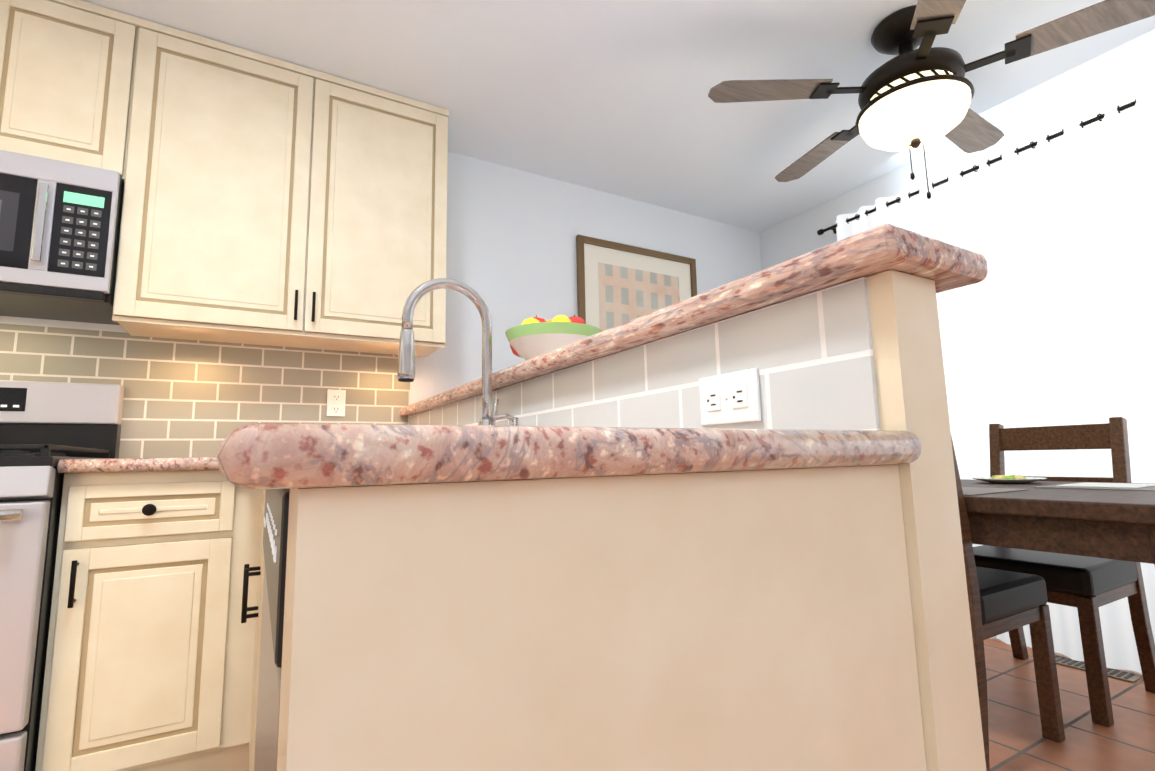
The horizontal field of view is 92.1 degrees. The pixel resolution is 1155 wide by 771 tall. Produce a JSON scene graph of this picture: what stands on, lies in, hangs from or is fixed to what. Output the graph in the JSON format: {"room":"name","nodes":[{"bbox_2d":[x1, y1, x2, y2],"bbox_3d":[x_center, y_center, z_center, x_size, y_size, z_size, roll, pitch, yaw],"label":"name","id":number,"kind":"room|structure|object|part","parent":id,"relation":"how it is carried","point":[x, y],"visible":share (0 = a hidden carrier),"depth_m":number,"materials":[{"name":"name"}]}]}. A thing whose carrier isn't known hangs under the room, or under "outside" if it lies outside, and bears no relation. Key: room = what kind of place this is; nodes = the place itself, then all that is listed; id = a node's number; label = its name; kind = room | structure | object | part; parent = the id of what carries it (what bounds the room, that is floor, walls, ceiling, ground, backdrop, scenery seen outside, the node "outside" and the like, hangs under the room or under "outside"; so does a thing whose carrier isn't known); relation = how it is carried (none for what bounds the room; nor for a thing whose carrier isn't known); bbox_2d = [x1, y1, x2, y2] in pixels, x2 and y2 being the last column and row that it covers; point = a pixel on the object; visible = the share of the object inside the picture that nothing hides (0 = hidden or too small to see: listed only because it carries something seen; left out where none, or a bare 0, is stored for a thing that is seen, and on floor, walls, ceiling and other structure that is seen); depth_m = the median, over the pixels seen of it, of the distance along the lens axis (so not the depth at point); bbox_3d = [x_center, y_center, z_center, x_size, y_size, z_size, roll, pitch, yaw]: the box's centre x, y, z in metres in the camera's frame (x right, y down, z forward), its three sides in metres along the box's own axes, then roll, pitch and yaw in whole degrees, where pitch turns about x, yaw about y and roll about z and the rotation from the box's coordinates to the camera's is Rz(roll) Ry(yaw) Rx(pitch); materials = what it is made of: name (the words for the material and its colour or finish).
{"room":"kitchen","nodes":[
{"label":"kitchen","id":0,"kind":"room"},
{"bbox_2d":[0,152,761,457],"bbox_3d":[-1.028,0.003,2.554,5.594,2.475,0.106,3,-9,-30],"label":"wall","id":1,"kind":"structure","parent":0,"point":[512,234],"depth_m":2.65,"materials":[{"name":"paint"}]},
{"bbox_2d":[0,0,143,179],"bbox_3d":[-1.971,-1.007,1.895,0.764,0.600,0.343,3,-9,-30],"label":"upper cabinet","id":2,"kind":"object","parent":1,"relation":"attached to","point":[68,67],"depth_m":1.86,"materials":[{"name":"beige wood"}]},
{"bbox_2d":[0,150,123,324],"bbox_3d":[-1.939,-0.490,1.791,0.756,0.443,0.414,3,-9,-30],"label":"over-the-range microwave","id":3,"kind":"object","parent":2,"relation":"attached to","point":[60,222],"visible":1,"depth_m":1.77,"materials":[{"name":"silver metal"}]},
{"bbox_2d":[112,19,448,356],"bbox_3d":[-1.173,-0.724,2.318,1.186,1.084,0.343,3,-9,-30],"label":"upper cabinet","id":4,"kind":"object","parent":1,"relation":"attached to","point":[269,201],"depth_m":2.13,"materials":[{"name":"beige wood"}]},
{"bbox_2d":[326,389,345,416],"bbox_3d":[-1.064,0.077,2.455,0.075,0.118,0.008,3,-9,-30],"label":"electrical outlet","id":5,"kind":"object","parent":1,"relation":"attached to","point":[335,402],"visible":1,"depth_m":2.45,"materials":[{"name":"white plastic"}]},
{"bbox_2d":[576,235,696,330],"bbox_3d":[0.391,-0.306,3.346,0.884,1.084,0.029,3,-9,-30],"label":"picture","id":6,"kind":"object","parent":1,"relation":"attached to","point":[618,284],"visible":0.52,"depth_m":3.33,"materials":[{"name":"brown paper"}]},
{"bbox_2d":[81,0,1154,231],"bbox_3d":[0.140,-1.565,0.659,5.594,0.100,4.904,3,-9,-30],"label":"ceiling","id":7,"kind":"structure","parent":0,"point":[609,96],"depth_m":2.30,"materials":[{"name":"paint"}]},
{"bbox_2d":[708,0,1154,198],"bbox_3d":[1.264,-1.002,2.089,1.386,0.690,1.416,3,-9,-30],"label":"ceiling fan","id":8,"kind":"object","parent":7,"relation":"hanging from","point":[910,98],"visible":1,"depth_m":1.96,"materials":[{"name":"brown wood"}]},
{"bbox_3d":[1.230,-1.178,2.073,0.376,0.345,0.376,3,-9,-30],"label":"motor","id":9,"kind":"part","parent":8,"relation":"part of","materials":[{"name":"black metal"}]},
{"bbox_3d":[1.234,-0.952,2.043,0.356,0.110,0.356,3,-9,-30],"label":"lamp shade","id":10,"kind":"part","parent":8,"relation":"part of","materials":[{"name":"beige glass"}]},
{"bbox_2d":[247,639,1154,770],"bbox_3d":[0.191,0.989,0.328,5.594,0.100,4.904,3,-9,-30],"label":"floor","id":11,"kind":"structure","parent":0,"point":[1125,741],"depth_m":1.81,"materials":[{"name":"tile"}]},
{"bbox_2d":[0,380,123,770],"bbox_3d":[-1.806,0.525,1.461,0.756,1.190,0.867,3,-9,-30],"label":"range","id":12,"kind":"object","parent":11,"relation":"on","point":[45,427],"visible":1,"depth_m":1.37,"materials":[{"name":"silver metal"}]},
{"bbox_2d":[35,495,254,770],"bbox_3d":[-1.303,0.719,1.817,0.476,0.877,0.722,3,-9,-30],"label":"base cabinet","id":13,"kind":"object","parent":11,"relation":"on","point":[146,666],"depth_m":1.49,"materials":[{"name":"beige wood"}]},
{"bbox_2d":[243,471,818,770],"bbox_3d":[-0.120,0.554,0.718,0.519,0.874,0.567,3,-9,-30],"label":"base cabinet","id":14,"kind":"object","parent":11,"relation":"on","point":[345,597],"depth_m":0.39,"materials":[{"name":"beige wood"}]},
{"bbox_2d":[57,423,920,502],"bbox_3d":[-0.666,0.181,1.326,1.045,0.036,2.319,3,-9,-30],"label":"countertop","id":15,"kind":"structure","parent":14,"relation":"on","point":[256,460],"depth_m":0.39,"materials":[{"name":"pink stone"}]},
{"bbox_2d":[397,278,498,425],"bbox_3d":[-0.320,-0.059,1.417,0.262,0.448,0.091,3,-9,-30],"label":"faucet","id":16,"kind":"object","parent":15,"relation":"on","point":[406,372],"visible":0.88,"depth_m":1.44,"materials":[{"name":"silver metal"}]},
{"bbox_2d":[492,414,517,425],"bbox_3d":[-0.164,0.109,1.315,0.076,0.084,0.039,3,-9,-30],"label":"soap dispenser","id":17,"kind":"object","parent":15,"relation":"on","point":[513,419],"visible":0.38,"depth_m":1.31,"materials":[{"name":"silver metal"}]},
{"bbox_2d":[408,270,985,770],"bbox_3d":[-0.170,0.554,1.575,0.096,1.097,2.308,3,-9,-30],"label":"wall bar","id":18,"kind":"object","parent":11,"relation":"on","point":[860,354],"visible":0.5,"depth_m":0.66,"materials":[{"name":"tile"}]},
{"bbox_2d":[399,224,987,416],"bbox_3d":[-0.158,-0.011,1.640,0.215,0.038,2.330,3,-9,-30],"label":"bar","id":19,"kind":"object","parent":18,"relation":"on","point":[944,266],"visible":0.58,"depth_m":0.73,"materials":[{"name":"pink stone"}]},
{"bbox_2d":[505,315,601,359],"bbox_3d":[-0.065,-0.123,1.522,0.264,0.149,0.264,3,-9,-30],"label":"fruit bowl","id":20,"kind":"object","parent":19,"relation":"on","point":[530,338],"visible":0.73,"depth_m":1.42,"materials":[{"name":"white ceramic"}]},
{"bbox_2d":[699,368,760,425],"bbox_3d":[0.224,0.019,0.831,0.008,0.075,0.118,3,-9,-30],"label":"outlet","id":21,"kind":"object","parent":18,"relation":"attached to","point":[730,398],"visible":1,"depth_m":0.82,"materials":[{"name":"white plastic"}]},
{"bbox_2d":[951,436,1064,770],"bbox_3d":[1.153,0.611,1.844,0.539,1.015,0.460,3,-9,-30],"label":"chair","id":22,"kind":"object","parent":11,"relation":"on","point":[1002,601],"visible":0.25,"depth_m":1.68,"materials":[{"name":"brown wood"}]},
{"bbox_2d":[960,479,1154,564],"bbox_3d":[1.460,0.745,1.991,1.020,0.760,1.400,3,-9,-30],"label":"dining table","id":23,"kind":"object","parent":11,"relation":"on","point":[1114,524],"depth_m":1.45,"materials":[{"name":"brown wood"}]},
{"bbox_2d":[962,487,1028,495],"bbox_3d":[1.193,0.350,1.869,0.360,0.003,0.400,3,-9,-30],"label":"placemat","id":24,"kind":"object","parent":23,"relation":"on","point":[969,491],"depth_m":1.75,"materials":[{"name":"grey fabric"}]},
{"bbox_2d":[1034,482,1154,490],"bbox_3d":[1.803,0.335,1.852,0.400,0.003,0.320,3,-9,-30],"label":"placemat","id":25,"kind":"object","parent":23,"relation":"on","point":[1152,488],"depth_m":1.77,"materials":[{"name":"grey fabric"}]},
{"bbox_2d":[1056,482,1154,487],"bbox_3d":[1.776,0.333,1.860,0.240,0.004,0.200,3,-9,-30],"label":"paper napkin","id":26,"kind":"object","parent":25,"relation":"on","point":[1115,485],"visible":1,"depth_m":1.83,"materials":[{"name":"white paper"}]},
{"bbox_2d":[973,417,1154,726],"bbox_3d":[1.810,0.641,2.174,0.539,1.015,0.460,3,-9,-30],"label":"chair","id":27,"kind":"object","parent":11,"relation":"on","point":[1087,587],"visible":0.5,"depth_m":2.04,"materials":[{"name":"brown wood"}]},
{"bbox_2d":[1055,655,1142,682],"bbox_3d":[2.086,1.149,2.273,0.105,0.007,0.300,3,-9,-30],"label":"floor vent","id":28,"kind":"object","parent":11,"relation":"in","point":[1112,673],"visible":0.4,"depth_m":2.22,"materials":[{"name":"silver metal"}]},
{"bbox_2d":[759,51,1154,476],"bbox_3d":[2.573,-0.165,1.812,0.100,2.475,4.804,3,-9,-30],"label":"wall","id":29,"kind":"structure","parent":0,"point":[791,238],"depth_m":2.94,"materials":[{"name":"paint"}]},
{"bbox_2d":[945,193,975,464],"bbox_3d":[2.214,-0.364,2.416,0.082,1.400,2.070,3,-9,-30],"label":"window","id":30,"kind":"structure","parent":29,"relation":"in","point":[948,219],"depth_m":2.90,"materials":[{"name":"white paint"}]},
{"bbox_2d":[817,83,1154,673],"bbox_3d":[2.289,-0.049,2.085,0.108,2.287,2.984,3,-9,-30],"label":"curtain","id":31,"kind":"object","parent":29,"relation":"attached to","point":[1056,308],"visible":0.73,"depth_m":2.42,"materials":[{"name":"fabric"}]},
{"bbox_3d":[1.739,0.080,2.998,0.071,2.287,0.630,3,-9,-30],"label":"curtain panel","id":32,"kind":"part","parent":31,"relation":"part of","materials":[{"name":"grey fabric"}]},
{"bbox_3d":[2.135,-0.015,2.323,0.074,2.287,0.946,3,-9,-30],"label":"curtain panel","id":33,"kind":"part","parent":31,"relation":"part of","materials":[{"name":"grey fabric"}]},
{"bbox_2d":[988,636,1141,674],"bbox_3d":[2.517,1.016,1.676,0.020,0.100,4.694,3,-9,-30],"label":"baseboard","id":34,"kind":"structure","parent":29,"relation":"attached to","point":[1058,654],"depth_m":2.39,"materials":[{"name":"white paint"}]},
{"bbox_2d":[973,475,1046,483],"bbox_3d":[1.698,0.368,2.194,0.236,0.030,0.236,3,-9,-30],"label":"plate","id":35,"kind":"object","parent":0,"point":[1013,479],"visible":1,"depth_m":2.15,"materials":[{"name":"white ceramic"}]},
{"label":"outside","id":36,"kind":"structure","parent":0,"visible":0},
{"bbox_2d":[948,219,972,438],"bbox_3d":[2.297,-0.360,2.463,0.010,1.880,2.550,3,-9,-30],"label":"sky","id":37,"kind":"structure","parent":36,"point":[956,288],"depth_m":2.99,"materials":[{"name":"white"}]}
]}

